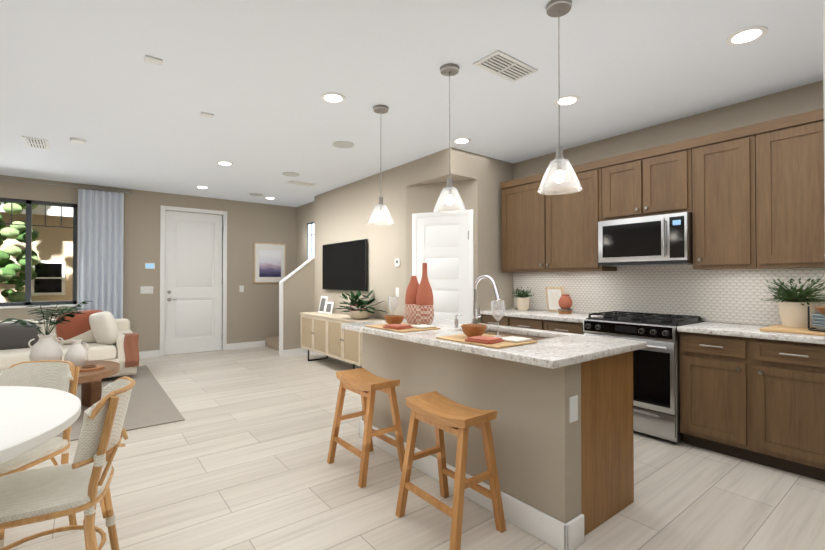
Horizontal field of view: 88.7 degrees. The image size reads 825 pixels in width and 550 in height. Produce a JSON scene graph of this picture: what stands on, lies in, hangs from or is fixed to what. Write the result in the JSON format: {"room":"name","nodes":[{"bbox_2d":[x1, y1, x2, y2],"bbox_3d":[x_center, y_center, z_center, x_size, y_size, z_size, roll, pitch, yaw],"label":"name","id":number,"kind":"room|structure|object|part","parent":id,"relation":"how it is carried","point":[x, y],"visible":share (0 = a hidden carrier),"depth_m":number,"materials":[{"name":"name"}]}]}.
{"room":"open-plan kitchen","nodes":[
{"label":"open-plan kitchen","id":0,"kind":"room"},
{"bbox_2d":[0,175,295,351],"bbox_3d":[-5.062,-0.017,6.481,8.810,2.740,0.150,0,-1,-38],"label":"wall","id":1,"kind":"structure","parent":0,"point":[252,312],"depth_m":7.14,"materials":[{"name":"paint"}]},
{"bbox_2d":[0,198,76,308],"bbox_3d":[-5.844,-0.309,5.837,1.920,1.550,0.130,0,-1,-38],"label":"window","id":2,"kind":"structure","parent":1,"relation":"in","point":[28,256],"depth_m":6.10,"materials":[{"name":"grey"}]},
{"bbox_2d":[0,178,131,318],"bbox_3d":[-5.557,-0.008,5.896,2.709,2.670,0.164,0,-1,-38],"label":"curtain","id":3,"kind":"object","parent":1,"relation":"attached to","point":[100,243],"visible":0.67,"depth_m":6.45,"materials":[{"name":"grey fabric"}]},
{"bbox_2d":[140,286,152,293],"bbox_3d":[-4.361,0.246,6.921,0.180,0.120,0.011,0,-1,-38],"label":"switch plate","id":4,"kind":"object","parent":1,"relation":"attached to","point":[146,289],"depth_m":6.92,"materials":[{"name":"white plastic"}]},
{"bbox_2d":[139,350,159,358],"bbox_3d":[-6.280,1.287,5.415,5.235,0.110,0.016,0,-1,-38],"label":"baseboard","id":5,"kind":"structure","parent":1,"relation":"attached to","point":[154,353],"depth_m":6.93,"materials":[{"name":"white"}]},
{"bbox_2d":[145,263,154,268],"bbox_3d":[-4.326,-0.148,6.945,0.140,0.100,0.023,0,-1,-38],"label":"thermostat","id":6,"kind":"object","parent":1,"relation":"attached to","point":[147,265],"depth_m":6.94,"materials":[{"name":"white plastic"}]},
{"bbox_2d":[160,205,226,355],"bbox_3d":[-3.820,0.100,7.388,1.051,2.523,0.144,0,-1,-38],"label":"door","id":7,"kind":"structure","parent":1,"relation":"attached to","point":[193,275],"depth_m":7.37,"materials":[{"name":"white wood"}]},
{"bbox_2d":[239,286,243,291],"bbox_3d":[-3.178,0.256,7.843,0.080,0.120,0.011,0,-1,-38],"label":"switch plate","id":8,"kind":"object","parent":1,"relation":"attached to","point":[241,288],"depth_m":7.84,"materials":[{"name":"white plastic"}]},
{"bbox_2d":[227,341,264,349],"bbox_3d":[-3.106,1.311,7.887,0.700,0.110,0.016,0,-1,-38],"label":"baseboard","id":9,"kind":"structure","parent":1,"relation":"attached to","point":[231,346],"depth_m":7.87,"materials":[{"name":"white"}]},
{"bbox_2d":[253,242,285,282],"bbox_3d":[-2.756,-0.228,8.161,0.620,0.775,0.034,0,-1,-38],"label":"framed picture","id":10,"kind":"object","parent":1,"relation":"attached to","point":[269,266],"visible":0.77,"depth_m":8.14,"materials":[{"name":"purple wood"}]},
{"bbox_2d":[279,257,313,356],"bbox_3d":[-1.980,0.525,7.235,0.575,1.671,0.144,0,-1,-38],"label":"wall","id":11,"kind":"structure","parent":0,"point":[296,292],"depth_m":7.15,"materials":[{"name":"paint"}]},
{"bbox_2d":[282,348,312,356],"bbox_3d":[-1.950,1.304,7.164,0.545,0.110,0.016,0,-1,-38],"label":"baseboard","id":12,"kind":"structure","parent":11,"relation":"attached to","point":[299,351],"depth_m":7.13,"materials":[{"name":"white"}]},
{"bbox_2d":[296,201,313,267],"bbox_3d":[-1.893,-0.002,8.043,0.150,2.740,1.280,0,-1,-38],"label":"wall","id":13,"kind":"structure","parent":0,"point":[304,214],"depth_m":8.27,"materials":[{"name":"paint"}]},
{"bbox_2d":[307,222,313,259],"bbox_3d":[-1.900,-0.613,7.961,0.029,0.760,0.390,0,-1,-38],"label":"window","id":14,"kind":"structure","parent":13,"relation":"in","point":[310,240],"depth_m":8.00,"materials":[{"name":"white glass"}]},
{"bbox_2d":[314,164,405,319],"bbox_3d":[-0.415,-0.015,6.691,1.220,2.740,2.670,0,-1,-38],"label":"wall","id":15,"kind":"structure","parent":0,"point":[343,213],"depth_m":5.90,"materials":[{"name":"paint"}]},
{"bbox_2d":[313,351,361,367],"bbox_3d":[-0.909,1.296,6.306,0.016,0.110,2.650,0,-1,-38],"label":"baseboard","id":16,"kind":"structure","parent":15,"relation":"attached to","point":[313,351],"depth_m":6.62,"materials":[{"name":"white"}]},
{"bbox_2d":[322,239,367,290],"bbox_3d":[-1.058,-0.135,6.477,0.056,0.735,1.360,0,-1,-38],"label":"tv","id":17,"kind":"object","parent":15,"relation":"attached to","point":[344,265],"visible":0.98,"depth_m":6.37,"materials":[{"name":"black plastic"},{"name":"glass"}]},
{"bbox_2d":[395,259,399,296],"bbox_3d":[-0.193,0.037,5.393,0.021,0.490,0.090,0,-1,-38],"label":"switch plate","id":18,"kind":"object","parent":15,"relation":"attached to","point":[397,262],"visible":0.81,"depth_m":5.39,"materials":[{"name":"white plastic"}]},
{"bbox_2d":[0,0,822,206],"bbox_3d":[-1.612,-1.467,2.065,8.810,0.088,11.380,0,-1,-38],"label":"ceiling","id":19,"kind":"structure","parent":0,"point":[257,78],"depth_m":3.08,"materials":[{"name":"paint"}]},
{"bbox_2d":[22,136,49,149],"bbox_3d":[-4.000,-1.398,4.489,0.200,0.016,0.400,0,-1,-38],"label":"ceiling vent","id":20,"kind":"object","parent":19,"relation":"in","point":[36,143],"visible":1,"depth_m":4.46,"materials":[{"name":"silver metal"}]},
{"bbox_2d":[70,138,86,143],"bbox_3d":[-3.478,-1.393,4.388,0.140,0.027,0.140,0,-1,-38],"label":"smoke detector","id":21,"kind":"object","parent":19,"relation":"attached to","point":[78,140],"visible":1,"depth_m":4.36,"materials":[{"name":"white plastic"}]},
{"bbox_2d":[144,55,162,65],"bbox_3d":[-1.711,-1.416,2.786,0.100,0.013,0.080,0,-1,-38],"label":"ceiling plate","id":22,"kind":"object","parent":19,"relation":"attached to","point":[152,60],"visible":0.96,"depth_m":2.77,"materials":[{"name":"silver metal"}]},
{"bbox_2d":[195,186,208,188],"bbox_3d":[-3.312,-1.382,6.647,0.200,0.006,0.200,0,-1,-38],"label":"recessed light","id":23,"kind":"object","parent":19,"relation":"in","point":[203,187],"visible":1,"depth_m":6.64,"materials":[{"name":"white"}]},
{"bbox_2d":[200,112,213,117],"bbox_3d":[-1.810,-1.407,3.710,0.100,0.013,0.080,0,-1,-38],"label":"ceiling plate","id":24,"kind":"object","parent":19,"relation":"attached to","point":[204,114],"visible":0.92,"depth_m":3.70,"materials":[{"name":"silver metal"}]},
{"bbox_2d":[216,161,233,165],"bbox_3d":[-2.349,-1.395,5.281,0.200,0.006,0.200,0,-1,-38],"label":"recessed light","id":25,"kind":"object","parent":19,"relation":"in","point":[224,163],"visible":0.96,"depth_m":5.26,"materials":[{"name":"white"}]},
{"bbox_2d":[286,180,315,186],"bbox_3d":[-1.678,-1.379,6.373,0.400,0.016,0.200,0,-1,-38],"label":"ceiling vent","id":26,"kind":"object","parent":19,"relation":"in","point":[300,183],"visible":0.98,"depth_m":6.33,"materials":[{"name":"silver metal"}]},
{"bbox_2d":[321,92,345,103],"bbox_3d":[-0.634,-1.414,3.372,0.200,0.006,0.200,0,-1,-38],"label":"recessed light","id":27,"kind":"object","parent":19,"relation":"in","point":[331,97],"visible":1,"depth_m":3.35,"materials":[{"name":"white plastic"}]},
{"bbox_2d":[368,105,393,225],"bbox_3d":[-0.267,-0.923,3.564,0.226,0.984,0.226,0,-1,-38],"label":"pendant light","id":28,"kind":"object","parent":19,"relation":"hanging from","point":[381,109],"visible":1,"depth_m":3.54,"materials":[{"name":"clear glass"}]},
{"bbox_2d":[433,63,465,213],"bbox_3d":[0.255,-0.930,2.893,0.226,0.984,0.226,0,-1,-38],"label":"pendant light","id":29,"kind":"object","parent":19,"relation":"hanging from","point":[450,69],"visible":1,"depth_m":2.88,"materials":[{"name":"clear glass"}]},
{"bbox_2d":[452,138,470,143],"bbox_3d":[0.516,-1.403,4.419,0.200,0.006,0.200,0,-1,-38],"label":"recessed light","id":30,"kind":"object","parent":19,"relation":"in","point":[461,140],"visible":1,"depth_m":4.40,"materials":[{"name":"white plastic"}]},
{"bbox_2d":[473,50,537,81],"bbox_3d":[0.638,-1.414,2.879,0.420,0.016,0.220,0,-1,-38],"label":"ceiling vent","id":31,"kind":"object","parent":19,"relation":"in","point":[504,65],"visible":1,"depth_m":2.86,"materials":[{"name":"silver metal"}]},
{"bbox_2d":[537,0,581,194],"bbox_3d":[0.774,-0.936,2.227,0.226,0.984,0.226,0,-1,-38],"label":"pendant light","id":32,"kind":"object","parent":19,"relation":"hanging from","point":[557,8],"visible":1,"depth_m":2.21,"materials":[{"name":"clear glass"}]},
{"bbox_2d":[554,95,579,105],"bbox_3d":[1.254,-1.413,3.422,0.200,0.006,0.200,0,-1,-38],"label":"recessed light","id":33,"kind":"object","parent":19,"relation":"in","point":[567,100],"visible":0.9,"depth_m":3.41,"materials":[{"name":"white plastic"}]},
{"bbox_2d":[726,26,767,45],"bbox_3d":[1.988,-1.422,2.511,0.200,0.006,0.200,0,-1,-38],"label":"recessed light","id":34,"kind":"object","parent":19,"relation":"in","point":[746,35],"visible":1,"depth_m":2.50,"materials":[{"name":"white plastic"}]},
{"bbox_2d":[3,346,824,549],"bbox_3d":[-1.612,1.349,2.038,8.810,0.080,11.380,0,-1,-38],"label":"floor","id":35,"kind":"structure","parent":0,"point":[236,458],"depth_m":2.57,"materials":[{"name":"beige wood"}]},
{"bbox_2d":[0,360,79,525],"bbox_3d":[-1.954,0.884,1.995,0.592,0.852,0.599,0,-1,-38],"label":"dining chair","id":36,"kind":"object","parent":35,"relation":"on","point":[57,374],"visible":0.5,"depth_m":2.19,"materials":[{"name":"wicker"}]},
{"bbox_2d":[0,386,80,463],"bbox_3d":[-1.990,0.922,1.380,1.420,0.759,1.420,0,-1,-38],"label":"dining table","id":37,"kind":"object","parent":35,"relation":"on","point":[31,418],"visible":1,"depth_m":1.64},
{"bbox_2d":[0,376,135,549],"bbox_3d":[-1.433,0.881,1.682,0.543,0.852,0.483,0,-1,-38],"label":"dining chair","id":38,"kind":"object","parent":35,"relation":"on","point":[81,482],"visible":1,"depth_m":1.62,"materials":[{"name":"wicker"}]},
{"bbox_2d":[56,365,184,440],"bbox_3d":[-4.382,1.321,4.000,3.450,0.010,3.080,0,-1,-38],"label":"rug","id":39,"kind":"object","parent":35,"relation":"on","point":[150,403],"visible":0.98,"depth_m":4.23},
{"bbox_2d":[0,360,119,406],"bbox_3d":[-3.388,1.112,4.003,1.000,0.407,1.000,0,-1,-38],"label":"coffee table","id":40,"kind":"object","parent":39,"relation":"on","point":[91,386],"visible":0.19,"depth_m":4.20,"materials":[{"name":"brown wood"}]},
{"bbox_2d":[0,300,93,360],"bbox_3d":[-3.551,0.583,4.125,0.701,0.650,0.529,0,-1,-38],"label":"plant","id":41,"kind":"object","parent":40,"relation":"on","point":[46,346],"visible":0.96,"depth_m":4.06,"materials":[{"name":"green plant"}]},
{"bbox_2d":[65,340,88,366],"bbox_3d":[-3.345,0.779,4.205,0.192,0.260,0.180,0,-1,-38],"label":"jug","id":42,"kind":"object","parent":40,"relation":"on","point":[76,354],"visible":0.98,"depth_m":4.16,"materials":[{"name":"white ceramic"}]},
{"bbox_2d":[79,365,104,371],"bbox_3d":[-3.111,0.890,4.056,0.240,0.036,0.240,0,-1,-38],"label":"tray","id":43,"kind":"object","parent":40,"relation":"on","point":[86,368],"visible":0.85,"depth_m":4.01,"materials":[{"name":"brown wood"}]},
{"bbox_2d":[0,310,138,377],"bbox_3d":[-4.903,0.890,4.944,2.783,0.870,0.998,0,-1,-38],"label":"sofa","id":44,"kind":"object","parent":39,"relation":"on","point":[105,336],"visible":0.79,"depth_m":5.33,"materials":[{"name":"white fabric"}]},
{"bbox_2d":[265,336,278,350],"bbox_3d":[-2.234,1.095,7.843,0.618,0.538,1.156,0,-1,-38],"label":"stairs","id":45,"kind":"object","parent":35,"relation":"on","point":[272,342],"visible":0.06,"depth_m":7.85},
{"bbox_2d":[300,312,385,368],"bbox_3d":[-1.079,0.975,6.170,0.415,0.750,1.880,0,-1,-38],"label":"sideboard","id":46,"kind":"object","parent":35,"relation":"on","point":[327,335],"visible":0.77,"depth_m":5.96,"materials":[{"name":"beige wood"}]},
{"bbox_2d":[318,296,327,312],"bbox_3d":[-1.418,0.472,6.685,0.071,0.266,0.210,0,-1,-38],"label":"framed picture","id":47,"kind":"object","parent":46,"relation":"on","point":[323,298],"depth_m":6.68},
{"bbox_2d":[324,301,333,314],"bbox_3d":[-1.278,0.509,6.502,0.067,0.188,0.210,0,-1,-38],"label":"framed picture","id":48,"kind":"object","parent":46,"relation":"on","point":[325,307],"depth_m":6.50},
{"bbox_2d":[336,290,386,319],"bbox_3d":[-0.717,0.395,5.643,0.515,0.396,0.673,0,-1,-38],"label":"potted plant","id":49,"kind":"object","parent":46,"relation":"on","point":[360,314],"visible":1,"depth_m":5.58,"materials":[{"name":"green plant"}]},
{"bbox_2d":[327,368,404,487],"bbox_3d":[-0.315,1.004,2.899,0.366,0.627,0.470,0,-1,-38],"label":"stool","id":50,"kind":"object","parent":35,"relation":"on","point":[365,384],"visible":1,"depth_m":2.81,"materials":[{"name":"brown wood"}]},
{"bbox_2d":[395,391,505,549],"bbox_3d":[0.194,0.998,2.237,0.366,0.627,0.470,0,-1,-38],"label":"stool","id":51,"kind":"object","parent":35,"relation":"on","point":[439,412],"visible":1,"depth_m":2.15,"materials":[{"name":"brown wood"}]},
{"bbox_2d":[341,275,646,549],"bbox_3d":[0.388,0.656,2.911,0.930,1.322,1.950,0,-1,-38],"label":"kitchen island","id":52,"kind":"object","parent":35,"relation":"on","point":[563,440],"depth_m":2.27,"materials":[{"name":"paint"}]},
{"bbox_2d":[388,297,397,314],"bbox_3d":[-0.157,0.283,3.410,0.086,0.215,0.086,0,-1,-38],"label":"wine glass","id":53,"kind":"object","parent":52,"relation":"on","point":[395,304],"visible":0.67,"depth_m":3.39,"materials":[{"name":"clear glass"}]},
{"bbox_2d":[365,323,439,332],"bbox_3d":[-0.081,0.383,3.100,0.340,0.010,0.480,0,-1,-38],"label":"board","id":54,"kind":"object","parent":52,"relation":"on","point":[378,326],"visible":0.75,"depth_m":2.97,"materials":[{"name":"brown wood"}]},
{"bbox_2d":[384,315,404,323],"bbox_3d":[-0.136,0.342,3.172,0.156,0.070,0.156,0,-1,-38],"label":"bowl","id":55,"kind":"object","parent":54,"relation":"on","point":[394,319],"visible":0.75,"depth_m":3.12,"materials":[{"name":"brown wood"}]},
{"bbox_2d":[383,324,412,329],"bbox_3d":[-0.105,0.365,2.993,0.170,0.021,0.140,-1,-1,44],"label":"napkin","id":56,"kind":"object","parent":54,"relation":"on","point":[397,326],"visible":1,"depth_m":2.96,"materials":[{"name":"fabric"}]},
{"bbox_2d":[411,324,435,328],"bbox_3d":[0.071,0.370,3.035,0.140,0.012,0.140,0,-1,-38],"label":"plate","id":57,"kind":"object","parent":54,"relation":"on","point":[421,326],"visible":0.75,"depth_m":3.00,"materials":[{"name":"white ceramic"}]},
{"bbox_2d":[405,263,433,324],"bbox_3d":[0.054,0.148,3.385,0.177,0.485,0.307,0,-1,-38],"label":"vase","id":58,"kind":"object","parent":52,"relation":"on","point":[419,303],"visible":1,"depth_m":3.30,"materials":[{"name":"ceramic"}]},
{"bbox_2d":[436,334,537,348],"bbox_3d":[0.423,0.377,2.453,0.340,0.010,0.480,0,-1,-38],"label":"board","id":59,"kind":"object","parent":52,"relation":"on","point":[460,338],"visible":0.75,"depth_m":2.33,"materials":[{"name":"brown wood"}]},
{"bbox_2d":[461,324,486,336],"bbox_3d":[0.368,0.336,2.525,0.156,0.070,0.156,0,-1,-38],"label":"bowl","id":60,"kind":"object","parent":59,"relation":"on","point":[471,330],"visible":0.81,"depth_m":2.47,"materials":[{"name":"brown wood"}]},
{"bbox_2d":[465,336,503,343],"bbox_3d":[0.399,0.359,2.346,0.170,0.021,0.140,-1,-1,44],"label":"napkin","id":61,"kind":"object","parent":59,"relation":"on","point":[484,339],"visible":0.98,"depth_m":2.31,"materials":[{"name":"fabric"}]},
{"bbox_2d":[491,301,504,336],"bbox_3d":[0.515,0.264,2.539,0.086,0.215,0.086,0,-1,-38],"label":"wine glass","id":62,"kind":"object","parent":59,"relation":"on","point":[496,309],"visible":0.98,"depth_m":2.53,"materials":[{"name":"clear glass"}]},
{"bbox_2d":[500,336,531,342],"bbox_3d":[0.575,0.363,2.388,0.140,0.012,0.140,0,-1,-38],"label":"plate","id":63,"kind":"object","parent":59,"relation":"on","point":[515,339],"visible":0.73,"depth_m":2.36,"materials":[{"name":"white ceramic"}]},
{"bbox_3d":[0.388,0.311,2.914,0.930,0.631,1.950,0,-1,-38],"label":"kitchen island top","id":64,"kind":"part","parent":52,"relation":"part of","materials":[{"name":"grey stone"}]},
{"bbox_2d":[482,314,505,325],"bbox_3d":[1.153,0.895,4.910,0.597,0.884,0.417,0,-1,-38],"label":"base cabinet","id":65,"kind":"object","parent":35,"relation":"on","point":[486,319],"depth_m":4.75,"materials":[{"name":"brown wood"}]},
{"bbox_2d":[506,316,541,329],"bbox_3d":[1.413,0.891,4.576,0.597,0.884,0.430,0,-1,-38],"label":"base cabinet","id":66,"kind":"object","parent":35,"relation":"on","point":[529,323],"depth_m":4.41,"materials":[{"name":"brown wood"}]},
{"bbox_2d":[542,320,584,334],"bbox_3d":[1.684,0.888,4.228,0.597,0.884,0.451,0,-1,-38],"label":"base cabinet","id":67,"kind":"object","parent":35,"relation":"on","point":[559,326],"depth_m":4.05,"materials":[{"name":"brown wood"}]},
{"bbox_2d":[480,308,600,322],"bbox_3d":[1.412,0.428,4.557,0.627,0.039,1.299,0,-1,-38],"label":"countertop","id":68,"kind":"structure","parent":67,"relation":"on","point":[550,315],"depth_m":4.34,"materials":[{"name":"stone"}]},
{"bbox_2d":[513,287,533,310],"bbox_3d":[1.283,0.273,4.913,0.291,0.276,0.283,0,-1,-38],"label":"plant pot","id":69,"kind":"object","parent":68,"relation":"on","point":[522,301],"visible":1,"depth_m":4.86,"materials":[{"name":"white ceramic"}]},
{"bbox_2d":[545,287,563,311],"bbox_3d":[1.587,0.271,4.679,0.067,0.278,0.220,0,-1,-38],"label":"photo frame","id":70,"kind":"object","parent":68,"relation":"on","point":[553,295],"visible":0.69,"depth_m":4.68,"materials":[{"name":"brown wood"}]},
{"bbox_2d":[558,294,572,313],"bbox_3d":[1.611,0.306,4.444,0.150,0.200,0.150,0,-1,-38],"label":"vase","id":71,"kind":"object","parent":68,"relation":"on","point":[565,302],"visible":1,"depth_m":4.39,"materials":[{"name":"orange ceramic"}]},
{"bbox_2d":[583,311,704,442],"bbox_3d":[2.015,0.839,3.714,0.708,0.974,0.756,0,-1,-38],"label":"range","id":72,"kind":"object","parent":35,"relation":"on","point":[656,387],"visible":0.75,"depth_m":3.38,"materials":[{"name":"silver metal"}]},
{"bbox_2d":[679,332,824,481],"bbox_3d":[2.572,0.877,3.087,0.597,0.884,0.906,0,-1,-38],"label":"base cabinet","id":73,"kind":"object","parent":35,"relation":"on","point":[759,401],"visible":1,"depth_m":2.87,"materials":[{"name":"brown wood"}]},
{"bbox_2d":[677,322,824,343],"bbox_3d":[2.819,0.410,2.751,0.627,0.039,1.747,0,-1,-38],"label":"countertop","id":74,"kind":"structure","parent":73,"relation":"on","point":[734,329],"depth_m":2.99,"materials":[{"name":"stone"}]},
{"bbox_2d":[759,324,824,335],"bbox_3d":[2.788,0.382,2.850,0.460,0.018,0.600,0,-1,-38],"label":"cutting board","id":75,"kind":"object","parent":74,"relation":"on","point":[779,328],"depth_m":2.88,"materials":[{"name":"brown wood"}]},
{"bbox_2d":[761,275,824,327],"bbox_3d":[2.751,0.185,3.021,0.372,0.374,0.419,0,-1,-38],"label":"plant pot","id":76,"kind":"object","parent":75,"relation":"on","point":[794,304],"visible":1,"depth_m":2.98,"materials":[{"name":"beige ceramic"}]},
{"bbox_2d":[808,306,824,331],"bbox_3d":[2.770,0.290,2.761,0.270,0.160,0.270,0,-1,-38],"label":"rack","id":77,"kind":"object","parent":75,"relation":"on","point":[818,320],"visible":1,"depth_m":2.77,"materials":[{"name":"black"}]},
{"bbox_2d":[823,0,824,195],"bbox_3d":[0.899,-0.073,0.837,0.120,2.740,0.100,0,-1,-38],"label":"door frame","id":78,"kind":"structure","parent":35,"relation":"on","point":[824,81],"depth_m":0.84,"materials":[{"name":"white wood"}]},
{"bbox_2d":[406,147,512,322],"bbox_3d":[0.654,-0.029,5.318,1.220,2.740,0.810,0,-1,-38],"label":"wall","id":79,"kind":"structure","parent":0,"point":[478,179],"depth_m":5.01,"materials":[{"name":"paint"}]},
{"bbox_2d":[412,209,473,321],"bbox_3d":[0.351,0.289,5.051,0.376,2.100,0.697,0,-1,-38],"label":"door","id":80,"kind":"structure","parent":79,"relation":"attached to","point":[442,246],"depth_m":5.03,"materials":[{"name":"white wood"}]},
{"bbox_2d":[513,80,823,325],"bbox_3d":[3.267,-0.053,2.834,0.150,2.740,6.320,0,-1,-38],"label":"wall","id":81,"kind":"structure","parent":0,"point":[797,100],"depth_m":3.73,"materials":[{"name":"paint"}]},
{"bbox_2d":[500,160,616,272],"bbox_3d":[1.543,-0.571,4.631,0.343,1.070,1.241,0,-1,-38],"label":"upper cabinet","id":82,"kind":"object","parent":81,"relation":"attached to","point":[549,232],"visible":0.85,"depth_m":4.47,"materials":[{"name":"brown wood"}]},
{"bbox_2d":[601,139,691,220],"bbox_3d":[2.159,-0.813,3.842,0.343,0.600,0.766,0,-1,-38],"label":"upper cabinet","id":83,"kind":"object","parent":81,"relation":"attached to","point":[657,180],"visible":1,"depth_m":3.71,"materials":[{"name":"brown wood"}]},
{"bbox_2d":[598,212,692,266],"bbox_3d":[2.126,-0.299,3.812,0.425,0.420,0.752,0,-1,-38],"label":"microwave","id":84,"kind":"object","parent":83,"relation":"attached to","point":[661,240],"visible":0.96,"depth_m":3.65,"materials":[{"name":"silver metal"}]},
{"bbox_2d":[513,265,824,326],"bbox_3d":[2.436,0.138,3.766,0.011,0.523,3.813,0,-1,-38],"label":"tile backsplash","id":85,"kind":"structure","parent":81,"relation":"attached to","point":[731,295],"depth_m":3.81,"materials":[{"name":"white tile"}]},
{"bbox_2d":[691,124,761,269],"bbox_3d":[2.521,-0.583,3.374,0.343,1.070,0.416,0,-1,-38],"label":"upper cabinet","id":86,"kind":"object","parent":81,"relation":"attached to","point":[724,195],"visible":0.94,"depth_m":3.27,"materials":[{"name":"brown wood"}]},
{"bbox_2d":[754,108,824,268],"bbox_3d":[2.785,-0.586,3.035,0.343,1.070,0.446,0,-1,-38],"label":"upper cabinet","id":87,"kind":"object","parent":81,"relation":"attached to","point":[790,214],"visible":1,"depth_m":2.97,"materials":[{"name":"brown wood"}]},
{"label":"outside","id":88,"kind":"structure","parent":0,"visible":0},
{"bbox_3d":[-21.083,1.613,26.868,60.000,0.080,51.710,0,-1,-38],"label":"ground","id":89,"kind":"structure","parent":88,"visible":0},
{"bbox_2d":[0,202,38,301],"bbox_3d":[-7.923,-0.622,7.410,2.077,4.012,1.528,0,-1,-38],"label":"tree","id":90,"kind":"object","parent":89,"relation":"on","point":[9,268],"visible":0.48,"depth_m":7.73,"materials":[{"name":"green plant"}]},
{"bbox_2d":[0,202,72,301],"bbox_3d":[-10.022,-0.945,11.874,12.000,4.741,9.800,0,-1,-38],"label":"house","id":91,"kind":"structure","parent":89,"relation":"on","point":[52,247],"depth_m":9.38,"materials":[{"name":"white"}]}
]}

